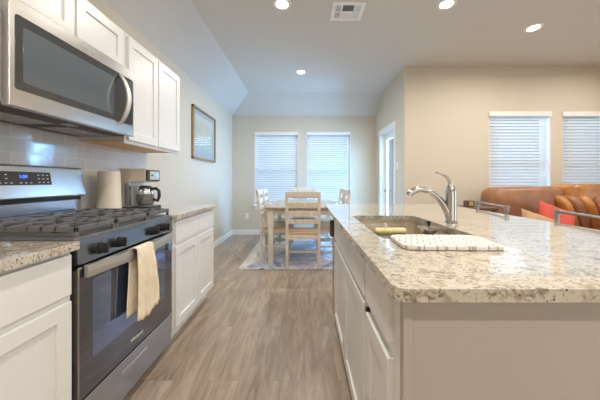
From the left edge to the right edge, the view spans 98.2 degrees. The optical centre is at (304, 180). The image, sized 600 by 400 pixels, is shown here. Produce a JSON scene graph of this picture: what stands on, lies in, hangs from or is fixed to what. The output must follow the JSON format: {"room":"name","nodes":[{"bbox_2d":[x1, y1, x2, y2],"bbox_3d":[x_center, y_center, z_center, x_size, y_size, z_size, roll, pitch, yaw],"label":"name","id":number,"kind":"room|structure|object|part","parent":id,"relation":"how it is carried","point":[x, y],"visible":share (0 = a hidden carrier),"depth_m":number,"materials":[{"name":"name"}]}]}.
{"room":"kitchen","nodes":[
{"label":"kitchen","id":0,"kind":"room"},
{"bbox_2d":[0,0,231,241],"bbox_3d":[-1.640,-0.140,1.700,0.140,2.580,8.080,0,0,0],"label":"wall","id":1,"kind":"structure","parent":0,"point":[184,180],"depth_m":3.56,"materials":[{"name":"paint"}]},
{"bbox_2d":[20,0,123,65],"bbox_3d":[-1.397,-0.881,1.391,0.342,0.297,0.774,0,0,0],"label":"upper cabinet","id":2,"kind":"object","parent":1,"relation":"attached to","point":[80,18],"visible":0.56,"depth_m":1.47,"materials":[{"name":"paint"}]},
{"bbox_3d":[-1.236,-0.884,1.203,0.019,0.255,0.362,0,0,0],"label":"door","id":3,"kind":"part","parent":2,"relation":"part of","materials":[{"name":"paint"}]},
{"bbox_2d":[0,0,133,136],"bbox_3d":[-1.328,-0.517,1.396,0.480,0.445,0.748,0,0,0],"label":"microwave","id":4,"kind":"object","parent":2,"relation":"attached to","point":[51,79],"visible":1,"depth_m":1.24,"materials":[{"name":"silver metal"}]},
{"bbox_3d":[-1.128,-0.511,1.628,0.079,0.319,0.032,0,0,0],"label":"handle","id":5,"kind":"part","parent":4,"relation":"part of","materials":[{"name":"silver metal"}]},
{"bbox_3d":[-1.163,-0.527,1.726,0.001,0.265,0.052,0,0,0],"label":"control panel","id":6,"kind":"part","parent":4,"relation":"part of","materials":[{"name":"black plastic"}]},
{"bbox_3d":[-1.236,-0.884,1.580,0.019,0.255,0.364,0,0,0],"label":"door","id":7,"kind":"part","parent":2,"relation":"part of","materials":[{"name":"paint"}]},
{"bbox_2d":[0,122,146,208],"bbox_3d":[-1.565,-0.033,1.333,0.010,0.535,2.465,0,0,0],"label":"tile backsplash","id":8,"kind":"structure","parent":1,"relation":"attached to","point":[19,145],"depth_m":1.70,"materials":[{"name":"white tile"}]},
{"bbox_2d":[77,32,179,153],"bbox_3d":[-1.397,-0.646,2.179,0.342,0.767,0.773,0,0,0],"label":"upper cabinet","id":9,"kind":"object","parent":1,"relation":"attached to","point":[156,87],"visible":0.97,"depth_m":2.09,"materials":[{"name":"paint"}]},
{"bbox_3d":[-1.412,-0.278,2.179,0.292,0.006,0.769,0,0,0],"label":"panel","id":10,"kind":"part","parent":9,"relation":"part of","materials":[{"name":"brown wood"}]},
{"bbox_3d":[-1.236,-0.649,1.991,0.019,0.725,0.358,0,0,0],"label":"door","id":11,"kind":"part","parent":9,"relation":"part of","materials":[{"name":"paint"}]},
{"bbox_3d":[-1.236,-0.649,2.366,0.019,0.725,0.361,0,0,0],"label":"door","id":12,"kind":"part","parent":9,"relation":"part of","materials":[{"name":"paint"}]},
{"bbox_2d":[191,104,215,162],"bbox_3d":[-1.554,-0.690,4.045,0.029,0.750,0.910,0,0,0],"label":"framed picture","id":13,"kind":"object","parent":1,"relation":"attached to","point":[203,125],"visible":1,"depth_m":3.95,"materials":[{"name":"brown wood"}]},
{"bbox_2d":[195,113,212,156],"bbox_3d":[-1.559,-0.685,4.045,0.002,0.560,0.710,0,0,0],"label":"print","id":14,"kind":"object","parent":13,"relation":"attached to","point":[203,126],"depth_m":3.99},
{"bbox_2d":[214,230,232,247],"bbox_3d":[-1.562,1.100,4.092,0.016,0.100,2.984,0,0,0],"label":"baseboard","id":15,"kind":"structure","parent":1,"relation":"attached to","point":[223,238],"depth_m":4.92,"materials":[{"name":"white paint"}]},
{"bbox_2d":[122,235,351,399],"bbox_3d":[1.865,1.190,1.700,7.150,0.080,8.080,0,0,0],"label":"floor","id":16,"kind":"structure","parent":0,"point":[254,334],"depth_m":1.84,"materials":[{"name":"brown wood"}]},
{"bbox_2d":[0,252,71,399],"bbox_3d":[-1.232,0.708,0.656,0.672,0.884,0.712,0,0,0],"label":"base cabinet","id":17,"kind":"object","parent":16,"relation":"on","point":[36,305],"visible":1,"depth_m":0.87,"materials":[{"name":"paint"}]},
{"bbox_3d":[-0.905,0.358,0.662,0.019,0.153,0.674,0,0,0],"label":"drawer","id":18,"kind":"part","parent":17,"relation":"part of","materials":[{"name":"paint"}]},
{"bbox_3d":[-0.905,0.743,0.832,0.019,0.565,0.334,0,0,0],"label":"door","id":19,"kind":"part","parent":17,"relation":"part of","materials":[{"name":"paint"}]},
{"bbox_2d":[0,241,79,272],"bbox_3d":[-1.222,0.250,0.648,0.692,0.030,0.736,0,0,0],"label":"countertop","id":20,"kind":"structure","parent":17,"relation":"on","point":[13,254],"depth_m":0.89,"materials":[{"name":"stone"}]},
{"bbox_2d":[0,164,172,399],"bbox_3d":[-1.204,0.531,1.397,0.707,1.238,0.737,0,0,0],"label":"gas range","id":21,"kind":"object","parent":16,"relation":"on","point":[111,352],"visible":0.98,"depth_m":1.28,"materials":[{"name":"metal"}]},
{"bbox_3d":[-1.501,-0.014,1.395,0.015,0.072,0.280,0,0,0],"label":"display panel","id":22,"kind":"part","parent":21,"relation":"part of","materials":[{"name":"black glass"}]},
{"bbox_2d":[0,214,169,240],"bbox_3d":[-1.236,0.237,1.397,0.645,0.026,0.737,0,0,0],"label":"cooktop","id":23,"kind":"object","parent":21,"relation":"in","point":[106,232],"depth_m":1.15,"materials":[{"name":"metal"}]},
{"bbox_3d":[-0.879,0.292,1.133,0.045,0.054,0.054,0,0,0],"label":"knob","id":24,"kind":"part","parent":21,"relation":"part of","materials":[{"name":"black plastic"}]},
{"bbox_3d":[-0.879,0.292,1.248,0.045,0.054,0.054,0,0,0],"label":"knob","id":25,"kind":"part","parent":21,"relation":"part of","materials":[{"name":"black plastic"}]},
{"bbox_3d":[-0.926,0.618,1.397,0.046,0.541,0.729,0,0,0],"label":"door trim","id":26,"kind":"part","parent":21,"relation":"part of","materials":[{"name":"silver metal"}]},
{"bbox_3d":[-0.923,0.287,1.397,0.055,0.102,0.735,0,0,0],"label":"control panel","id":27,"kind":"part","parent":21,"relation":"part of","materials":[{"name":"silver metal"}]},
{"bbox_3d":[-0.926,0.619,1.397,0.043,0.538,0.723,0,0,0],"label":"oven door","id":28,"kind":"part","parent":21,"relation":"part of","materials":[{"name":"clear glass"}]},
{"bbox_3d":[-0.927,0.993,1.397,0.041,0.191,0.723,0,0,0],"label":"storage drawer","id":29,"kind":"part","parent":21,"relation":"part of","materials":[{"name":"silver metal"}]},
{"bbox_3d":[-0.879,0.368,1.397,0.056,0.052,0.681,0,0,0],"label":"handle","id":30,"kind":"part","parent":21,"relation":"part of","materials":[{"name":"silver metal"}]},
{"bbox_2d":[126,242,159,320],"bbox_3d":[-0.849,0.521,1.380,0.059,0.375,0.205,0,0,0],"label":"dish towel","id":31,"kind":"object","parent":21,"relation":"hanging from","point":[143,295],"visible":0.98,"depth_m":1.35,"materials":[{"name":"beige fabric"}]},
{"bbox_3d":[-0.879,0.292,1.530,0.045,0.054,0.054,0,0,0],"label":"knob","id":32,"kind":"part","parent":21,"relation":"part of","materials":[{"name":"black plastic"}]},
{"bbox_3d":[-0.879,0.292,1.645,0.045,0.054,0.054,0,0,0],"label":"knob","id":33,"kind":"part","parent":21,"relation":"part of","materials":[{"name":"black plastic"}]},
{"bbox_2d":[170,209,213,337],"bbox_3d":[-1.232,0.708,2.179,0.672,0.884,0.773,0,0,0],"label":"base cabinet","id":34,"kind":"object","parent":16,"relation":"on","point":[193,235],"visible":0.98,"depth_m":2.06,"materials":[{"name":"paint"}]},
{"bbox_3d":[-0.905,0.743,1.991,0.019,0.565,0.368,0,0,0],"label":"door","id":35,"kind":"part","parent":34,"relation":"part of","materials":[{"name":"paint"}]},
{"bbox_2d":[160,205,216,219],"bbox_3d":[-1.222,0.250,2.183,0.692,0.030,0.803,0,0,0],"label":"countertop","id":36,"kind":"structure","parent":34,"relation":"on","point":[176,212],"depth_m":2.14,"materials":[{"name":"stone"}]},
{"bbox_2d":[96,171,121,207],"bbox_3d":[-1.435,0.082,1.905,0.166,0.306,0.166,0,0,0],"label":"paper towel roll","id":37,"kind":"object","parent":36,"relation":"on","point":[108,191],"visible":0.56,"depth_m":1.85,"materials":[{"name":"beige paper"}]},
{"bbox_2d":[119,168,160,207],"bbox_3d":[-1.302,0.069,2.105,0.269,0.332,0.194,0,0,0],"label":"coffee maker","id":38,"kind":"object","parent":36,"relation":"on","point":[134,193],"visible":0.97,"depth_m":2.04,"materials":[{"name":"silver plastic"}]},
{"bbox_3d":[-1.230,-0.043,2.105,0.014,0.087,0.178,0,0,0],"label":"panel","id":39,"kind":"part","parent":38,"relation":"part of","materials":[{"name":"black plastic"}]},
{"bbox_3d":[-1.223,-0.043,2.115,0.004,0.067,0.130,0,0,0],"label":"control plate","id":40,"kind":"part","parent":38,"relation":"part of","materials":[{"name":"silver metal"}]},
{"bbox_3d":[-1.208,0.109,2.105,0.080,0.122,0.025,0,0,0],"label":"carafe handle","id":41,"kind":"part","parent":38,"relation":"part of","materials":[{"name":"black plastic"}]},
{"bbox_3d":[-0.905,0.358,2.179,0.019,0.153,0.743,0,0,0],"label":"drawer","id":42,"kind":"part","parent":34,"relation":"part of","materials":[{"name":"paint"}]},
{"bbox_3d":[-0.905,0.743,2.365,0.019,0.565,0.369,0,0,0],"label":"door","id":43,"kind":"part","parent":34,"relation":"part of","materials":[{"name":"paint"}]},
{"bbox_2d":[238,237,331,269],"bbox_3d":[-0.005,1.145,4.345,1.730,0.010,1.950,0,0,0],"label":"area rug","id":44,"kind":"object","parent":16,"relation":"on","point":[298,261],"visible":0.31,"depth_m":3.83,"materials":[{"name":"fabric"}]},
{"bbox_2d":[256,189,290,258],"bbox_3d":[-0.472,0.637,4.005,0.494,1.005,0.460,0,0,0],"label":"dining chair","id":45,"kind":"object","parent":44,"relation":"on","point":[278,227],"visible":0.82,"depth_m":3.79,"materials":[{"name":"brown wood"}]},
{"bbox_3d":[-0.669,0.640,3.798,0.101,1.000,0.036,0,0,0],"label":"leg","id":46,"kind":"part","parent":45,"relation":"part of","materials":[{"name":"brown wood"}]},
{"bbox_3d":[-0.669,0.640,4.212,0.101,1.000,0.036,0,0,0],"label":"leg","id":47,"kind":"part","parent":45,"relation":"part of","materials":[{"name":"brown wood"}]},
{"bbox_3d":[-0.445,0.730,4.005,0.400,0.050,0.440,0,0,0],"label":"seat rail","id":48,"kind":"part","parent":45,"relation":"part of","materials":[{"name":"brown wood"}]},
{"bbox_3d":[-0.420,0.690,4.005,0.390,0.030,0.460,0,0,0],"label":"seat","id":49,"kind":"part","parent":45,"relation":"part of","materials":[{"name":"brown wood"}]},
{"bbox_2d":[263,188,292,249],"bbox_3d":[-0.472,0.637,4.515,0.494,1.005,0.460,0,0,0],"label":"dining chair","id":50,"kind":"object","parent":44,"relation":"on","point":[276,220],"visible":0.47,"depth_m":4.45,"materials":[{"name":"brown wood"}]},
{"bbox_3d":[-0.669,0.640,4.308,0.101,1.000,0.036,0,0,0],"label":"leg","id":51,"kind":"part","parent":50,"relation":"part of","materials":[{"name":"brown wood"}]},
{"bbox_3d":[-0.420,0.690,4.515,0.390,0.030,0.460,0,0,0],"label":"seat","id":52,"kind":"part","parent":50,"relation":"part of","materials":[{"name":"brown wood"}]},
{"bbox_2d":[266,200,335,263],"bbox_3d":[-0.020,0.751,4.250,1.040,0.778,1.400,0,0,0],"label":"dining table","id":53,"kind":"object","parent":44,"relation":"on","point":[277,207],"visible":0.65,"depth_m":3.60,"materials":[{"name":"brown wood"}]},
{"bbox_3d":[-0.475,0.765,3.610,0.070,0.750,0.070,0,0,0],"label":"leg","id":54,"kind":"part","parent":53,"relation":"part of","materials":[{"name":"brown wood"}]},
{"bbox_2d":[285,192,320,269],"bbox_3d":[-0.025,0.637,3.523,0.460,1.005,0.494,0,0,0],"label":"dining chair","id":55,"kind":"object","parent":44,"relation":"on","point":[291,233],"visible":1,"depth_m":3.33,"materials":[{"name":"brown wood"}]},
{"bbox_3d":[-0.232,0.640,3.326,0.036,1.000,0.101,0,0,0],"label":"leg","id":56,"kind":"part","parent":55,"relation":"part of","materials":[{"name":"brown wood"}]},
{"bbox_3d":[-0.025,0.690,3.575,0.460,0.030,0.390,0,0,0],"label":"seat","id":57,"kind":"part","parent":55,"relation":"part of","materials":[{"name":"brown wood"}]},
{"bbox_3d":[-0.025,0.730,3.550,0.440,0.050,0.400,0,0,0],"label":"seat rail","id":58,"kind":"part","parent":55,"relation":"part of","materials":[{"name":"brown wood"}]},
{"bbox_3d":[0.182,0.922,3.738,0.036,0.435,0.036,0,0,0],"label":"leg","id":59,"kind":"part","parent":55,"relation":"part of","materials":[{"name":"brown wood"}]},
{"bbox_3d":[0.182,0.640,3.326,0.036,1.000,0.101,0,0,0],"label":"leg","id":60,"kind":"part","parent":55,"relation":"part of","materials":[{"name":"brown wood"}]},
{"bbox_2d":[292,188,315,242],"bbox_3d":[-0.020,0.637,5.042,0.460,1.005,0.494,0,0,0],"label":"dining chair","id":61,"kind":"object","parent":44,"relation":"on","point":[294,189],"visible":0.41,"depth_m":4.94,"materials":[{"name":"brown wood"}]},
{"bbox_3d":[-0.020,0.690,4.990,0.460,0.030,0.390,0,0,0],"label":"seat","id":62,"kind":"part","parent":61,"relation":"part of","materials":[{"name":"brown wood"}]},
{"bbox_2d":[315,188,343,243],"bbox_3d":[0.422,0.637,4.515,0.494,1.005,0.460,0,0,0],"label":"dining chair","id":63,"kind":"object","parent":44,"relation":"on","point":[323,220],"visible":0.31,"depth_m":4.56,"materials":[{"name":"brown wood"}]},
{"bbox_3d":[0.370,0.690,4.515,0.390,0.030,0.460,0,0,0],"label":"seat","id":64,"kind":"part","parent":63,"relation":"part of","materials":[{"name":"brown wood"}]},
{"bbox_2d":[316,189,350,247],"bbox_3d":[0.422,0.637,4.005,0.494,1.005,0.460,0,0,0],"label":"dining chair","id":65,"kind":"object","parent":44,"relation":"on","point":[325,227],"visible":0.36,"depth_m":3.86,"materials":[{"name":"brown wood"}]},
{"bbox_3d":[0.370,0.690,4.005,0.390,0.030,0.460,0,0,0],"label":"seat","id":66,"kind":"part","parent":65,"relation":"part of","materials":[{"name":"brown wood"}]},
{"bbox_3d":[0.395,0.730,4.005,0.400,0.050,0.440,0,0,0],"label":"seat rail","id":67,"kind":"part","parent":65,"relation":"part of","materials":[{"name":"brown wood"}]},
{"bbox_3d":[0.619,0.640,3.798,0.101,1.000,0.036,0,0,0],"label":"leg","id":68,"kind":"part","parent":65,"relation":"part of","materials":[{"name":"brown wood"}]},
{"bbox_2d":[329,220,599,399],"bbox_3d":[0.771,0.708,1.391,1.138,0.884,1.518,0,0,0],"label":"kitchen island","id":69,"kind":"object","parent":16,"relation":"on","point":[392,349],"visible":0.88,"depth_m":0.64,"materials":[{"name":"paint"}]},
{"bbox_3d":[0.231,0.743,1.719,0.019,0.565,0.486,0,0,0],"label":"door","id":70,"kind":"part","parent":69,"relation":"part of","materials":[{"name":"paint"}]},
{"bbox_3d":[0.231,0.358,1.474,0.019,0.153,0.977,0,0,0],"label":"false drawer","id":71,"kind":"part","parent":69,"relation":"part of","materials":[{"name":"paint"}]},
{"bbox_3d":[0.231,0.743,1.228,0.019,0.565,0.485,0,0,0],"label":"door","id":72,"kind":"part","parent":69,"relation":"part of","materials":[{"name":"paint"}]},
{"bbox_3d":[0.231,0.358,0.826,0.019,0.153,0.252,0,0,0],"label":"drawer","id":73,"kind":"part","parent":69,"relation":"part of","materials":[{"name":"paint"}]},
{"bbox_3d":[0.231,0.751,0.826,0.019,0.547,0.252,0,0,0],"label":"door","id":74,"kind":"part","parent":69,"relation":"part of","materials":[{"name":"paint"}]},
{"bbox_3d":[0.251,0.708,0.644,0.023,0.884,0.024,0,0,0],"label":"corner post","id":75,"kind":"part","parent":69,"relation":"part of","materials":[{"name":"paint"}]},
{"bbox_2d":[324,204,599,302],"bbox_3d":[0.806,0.250,1.613,1.218,0.030,2.094,0,0,0],"label":"island countertop","id":76,"kind":"structure","parent":69,"relation":"on","point":[540,261],"depth_m":0.79,"materials":[{"name":"stone"}]},
{"bbox_2d":[358,220,453,238],"bbox_3d":[0.525,0.364,1.403,0.464,0.198,0.779,0,0,0],"label":"double sink","id":77,"kind":"object","parent":76,"relation":"in","point":[411,226],"visible":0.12,"depth_m":1.76,"materials":[{"name":"silver metal"}]},
{"bbox_2d":[374,223,405,234],"bbox_3d":[0.459,0.260,1.403,0.167,0.059,0.040,0,0,0],"label":"sponge","id":78,"kind":"object","parent":77,"relation":"on","point":[379,231],"visible":0.96,"depth_m":1.39,"materials":[{"name":"yellow plastic"}]},
{"bbox_3d":[0.459,0.271,1.405,0.167,0.037,0.037,0,0,0],"label":"handle","id":79,"kind":"part","parent":78,"relation":"part of","materials":[{"name":"yellow plastic"}]},
{"bbox_3d":[0.525,0.377,1.595,0.412,0.171,0.341,0,0,0],"label":"bowl","id":80,"kind":"part","parent":77,"relation":"part of","materials":[{"name":"silver metal"}]},
{"bbox_2d":[417,221,440,234],"bbox_3d":[0.672,0.253,1.410,0.118,0.073,0.118,0,0,0],"label":"strainer","id":81,"kind":"object","parent":77,"relation":"on","point":[427,230],"visible":0.99,"depth_m":1.38,"materials":[{"name":"grey metal"}]},
{"bbox_2d":[406,172,457,223],"bbox_3d":[0.710,0.092,1.462,0.287,0.286,0.068,0,0,0],"label":"kitchen faucet","id":82,"kind":"object","parent":76,"relation":"on","point":[449,205],"visible":1,"depth_m":1.45,"materials":[{"name":"grey metal"}]},
{"bbox_3d":[0.740,0.127,1.462,0.192,0.188,0.042,0,0,0],"label":"spout","id":83,"kind":"part","parent":82,"relation":"part of","materials":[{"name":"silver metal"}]},
{"bbox_3d":[0.780,-0.014,1.462,0.098,0.074,0.023,0,0,0],"label":"lever","id":84,"kind":"part","parent":82,"relation":"part of","materials":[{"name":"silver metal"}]},
{"bbox_2d":[390,234,503,250],"bbox_3d":[0.513,0.227,0.970,0.345,0.017,0.195,0,0,1],"label":"drying mat","id":85,"kind":"object","parent":76,"relation":"on","point":[407,241],"visible":1,"depth_m":0.92,"materials":[{"name":"fabric"}]},
{"bbox_3d":[0.800,0.708,1.395,1.080,0.884,1.510,0,0,0],"label":"panel","id":86,"kind":"part","parent":69,"relation":"part of","materials":[{"name":"paint"}]},
{"bbox_2d":[457,205,498,212],"bbox_3d":[1.940,0.723,3.010,0.360,0.855,0.340,0,0,0],"label":"side table","id":87,"kind":"object","parent":16,"relation":"on","point":[493,209],"visible":0.16,"depth_m":2.87,"materials":[{"name":"brown wood"}]},
{"bbox_2d":[463,200,474,206],"bbox_3d":[1.893,0.260,2.998,0.085,0.070,0.083,0,0,0],"label":"wooden box","id":88,"kind":"object","parent":87,"relation":"on","point":[467,203],"visible":0.99,"depth_m":2.96,"materials":[{"name":"brown wood"}]},
{"bbox_2d":[476,201,509,214],"bbox_3d":[1.358,0.669,2.167,0.388,0.976,0.526,0,0,12],"label":"counter stool","id":89,"kind":"object","parent":16,"relation":"on","point":[506,208],"visible":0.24,"depth_m":2.08,"materials":[{"name":"grey metal"}]},
{"bbox_2d":[480,184,599,229],"bbox_3d":[3.630,0.567,3.146,2.840,1.066,1.293,0,0,0],"label":"sofa","id":90,"kind":"object","parent":16,"relation":"on","point":[578,198],"visible":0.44,"depth_m":3.35,"materials":[{"name":"brown leather"}]},
{"bbox_2d":[480,186,555,216],"bbox_3d":[2.884,0.389,3.540,0.846,0.635,0.404,0,0,0],"label":"cushion","id":91,"kind":"object","parent":90,"relation":"on","point":[527,198],"depth_m":3.35,"materials":[{"name":"brown leather"}]},
{"bbox_2d":[521,208,553,221],"bbox_3d":[2.600,0.520,2.900,0.426,0.412,0.239,0,0,17],"label":"throw cushion","id":92,"kind":"object","parent":90,"relation":"on","point":[527,214],"visible":0.27,"depth_m":2.91,"materials":[{"name":"beige fabric"}]},
{"bbox_2d":[542,186,564,195],"bbox_3d":[3.360,0.349,3.620,0.303,0.556,0.346,0,0,0],"label":"cushion","id":93,"kind":"object","parent":90,"relation":"on","point":[558,190],"depth_m":3.48,"materials":[{"name":"brown leather"}]},
{"bbox_2d":[538,200,574,225],"bbox_3d":[2.980,0.485,3.090,0.539,0.514,0.217,0,0,8],"label":"throw cushion","id":94,"kind":"object","parent":90,"relation":"on","point":[545,209],"visible":0.29,"depth_m":3.07,"materials":[{"name":"red fabric"}]},
{"bbox_2d":[553,184,599,200],"bbox_3d":[4.199,0.175,3.540,1.467,0.282,0.383,0,0,0],"label":"cushion","id":95,"kind":"object","parent":90,"relation":"on","point":[580,191],"depth_m":3.36,"materials":[{"name":"brown leather"}]},
{"bbox_2d":[553,209,599,222],"bbox_3d":[1.387,0.669,1.473,0.388,0.976,0.526,0,0,15],"label":"counter stool","id":96,"kind":"object","parent":16,"relation":"on","point":[557,212],"visible":0.09,"depth_m":1.57,"materials":[{"name":"grey metal"}]},
{"bbox_3d":[1.581,0.389,1.640,0.099,0.359,0.029,0,0,-33],"label":"post","id":97,"kind":"part","parent":96,"relation":"part of","materials":[{"name":"grey metal"}]},
{"bbox_2d":[232,116,375,229],"bbox_3d":[-0.025,-0.310,5.670,3.370,2.920,0.140,0,0,0],"label":"wall","id":98,"kind":"structure","parent":0,"point":[362,129],"depth_m":5.60,"materials":[{"name":"paint"}]},
{"bbox_2d":[233,230,263,234],"bbox_3d":[-0.025,1.100,5.592,3.090,0.100,0.016,0,0,0],"label":"baseboard","id":99,"kind":"structure","parent":98,"relation":"attached to","point":[235,232],"depth_m":5.58,"materials":[{"name":"white paint"}]},
{"bbox_2d":[253,135,297,208],"bbox_3d":[-0.615,-0.220,5.650,1.010,1.640,0.170,0,0,0],"label":"window","id":100,"kind":"structure","parent":98,"relation":"in","point":[255,206],"depth_m":5.68,"materials":[{"name":"white paint"}]},
{"bbox_2d":[254,132,297,204],"bbox_3d":[-0.615,-0.275,5.620,0.940,1.567,0.080,0,0,0],"label":"window blind","id":101,"kind":"object","parent":100,"relation":"attached to","point":[259,160],"visible":0.85,"depth_m":5.63,"materials":[{"name":"white paint"}]},
{"bbox_2d":[307,135,349,203],"bbox_3d":[0.505,-0.220,5.650,1.010,1.640,0.170,0,0,0],"label":"window","id":102,"kind":"structure","parent":98,"relation":"in","point":[307,135],"depth_m":5.68,"materials":[{"name":"white paint"}]},
{"bbox_2d":[307,132,349,203],"bbox_3d":[0.505,-0.275,5.620,0.940,1.567,0.080,0,0,0],"label":"window blind","id":103,"kind":"object","parent":102,"relation":"attached to","point":[311,160],"visible":0.8,"depth_m":5.63,"materials":[{"name":"white paint"}]},
{"bbox_3d":[0.505,-0.220,5.625,1.010,1.640,0.120,0,0,0],"label":"sill","id":104,"kind":"part","parent":102,"relation":"part of","materials":[{"name":"white paint"}]},
{"bbox_2d":[104,0,599,115],"bbox_3d":[1.885,-1.630,1.680,7.110,0.440,8.040,0,0,0],"label":"ceiling","id":105,"kind":"structure","parent":0,"point":[246,55],"depth_m":3.24,"materials":[{"name":"paint"}]},
{"bbox_2d":[273,0,290,9],"bbox_3d":[-0.227,-1.747,2.570,0.184,0.006,0.184,0,0,0],"label":"recessed light","id":106,"kind":"object","parent":105,"relation":"in","point":[278,4],"visible":1,"depth_m":2.57,"materials":[{"name":"white paint"}]},
{"bbox_2d":[295,69,306,73],"bbox_3d":[-0.064,-1.747,4.170,0.184,0.006,0.184,0,0,0],"label":"recessed light","id":107,"kind":"object","parent":105,"relation":"in","point":[300,71],"visible":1,"depth_m":4.15,"materials":[{"name":"white paint"}]},
{"bbox_2d":[330,2,365,20],"bbox_3d":[0.436,-1.743,2.680,0.327,0.013,0.280,0,0,0],"label":"ceiling vent","id":108,"kind":"object","parent":105,"relation":"in","point":[341,11],"visible":1,"depth_m":2.67,"materials":[{"name":"paint"}]},
{"bbox_2d":[436,0,456,9],"bbox_3d":[1.400,-1.747,2.570,0.184,0.006,0.184,0,0,0],"label":"recessed light","id":109,"kind":"object","parent":105,"relation":"in","point":[443,4],"visible":1,"depth_m":2.57,"materials":[{"name":"white paint"}]},
{"bbox_2d":[523,23,543,32],"bbox_3d":[2.610,-1.747,2.970,0.184,0.006,0.184,0,0,0],"label":"recessed light","id":110,"kind":"object","parent":105,"relation":"in","point":[534,27],"visible":1,"depth_m":2.96,"materials":[{"name":"white paint"}]},
{"bbox_2d":[376,71,400,203],"bbox_3d":[1.590,-0.310,4.855,0.140,2.920,1.490,0,0,0],"label":"wall","id":111,"kind":"structure","parent":0,"point":[389,107],"depth_m":4.52,"materials":[{"name":"paint"}]},
{"bbox_2d":[379,120,395,203],"bbox_3d":[1.581,0.070,4.820,0.158,2.160,0.970,0,0,0],"label":"trim","id":112,"kind":"structure","parent":111,"relation":"attached to","point":[392,126],"depth_m":5.21,"materials":[{"name":"white paint"}]},
{"bbox_2d":[383,130,393,203],"bbox_3d":[1.598,0.112,4.820,0.094,2.056,0.772,0,0,0],"label":"door","id":113,"kind":"structure","parent":111,"relation":"in","point":[390,135],"depth_m":5.11,"materials":[{"name":"white paint"}]},
{"bbox_2d":[401,66,599,204],"bbox_3d":[3.480,-0.310,4.040,3.920,2.920,0.140,0,0,0],"label":"wall","id":114,"kind":"structure","parent":0,"point":[445,110],"depth_m":3.97,"materials":[{"name":"paint"}]},
{"bbox_2d":[489,116,550,187],"bbox_3d":[3.277,-0.253,4.020,1.005,1.575,0.170,0,0,0],"label":"window","id":115,"kind":"structure","parent":114,"relation":"in","point":[548,120],"depth_m":3.99,"materials":[{"name":"white paint"}]},
{"bbox_2d":[489,111,551,186],"bbox_3d":[3.277,-0.307,3.990,0.955,1.502,0.080,0,0,0],"label":"window blind","id":116,"kind":"object","parent":115,"relation":"attached to","point":[501,175],"visible":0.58,"depth_m":4.00,"materials":[{"name":"white paint"}]},
{"bbox_2d":[562,116,599,183],"bbox_3d":[4.397,-0.253,4.020,1.005,1.575,0.170,0,0,0],"label":"window","id":117,"kind":"structure","parent":114,"relation":"in","point":[562,116],"depth_m":4.07,"materials":[{"name":"white paint"}]},
{"bbox_3d":[4.397,-0.253,3.995,1.005,1.575,0.120,0,0,0],"label":"sill","id":118,"kind":"part","parent":117,"relation":"part of","materials":[{"name":"white paint"}]},
{"bbox_2d":[562,111,599,183],"bbox_3d":[4.397,-0.307,3.990,0.955,1.502,0.080,0,0,0],"label":"window blind","id":119,"kind":"object","parent":117,"relation":"attached to","point":[572,173],"visible":0.6,"depth_m":4.00,"materials":[{"name":"white paint"}]}
]}

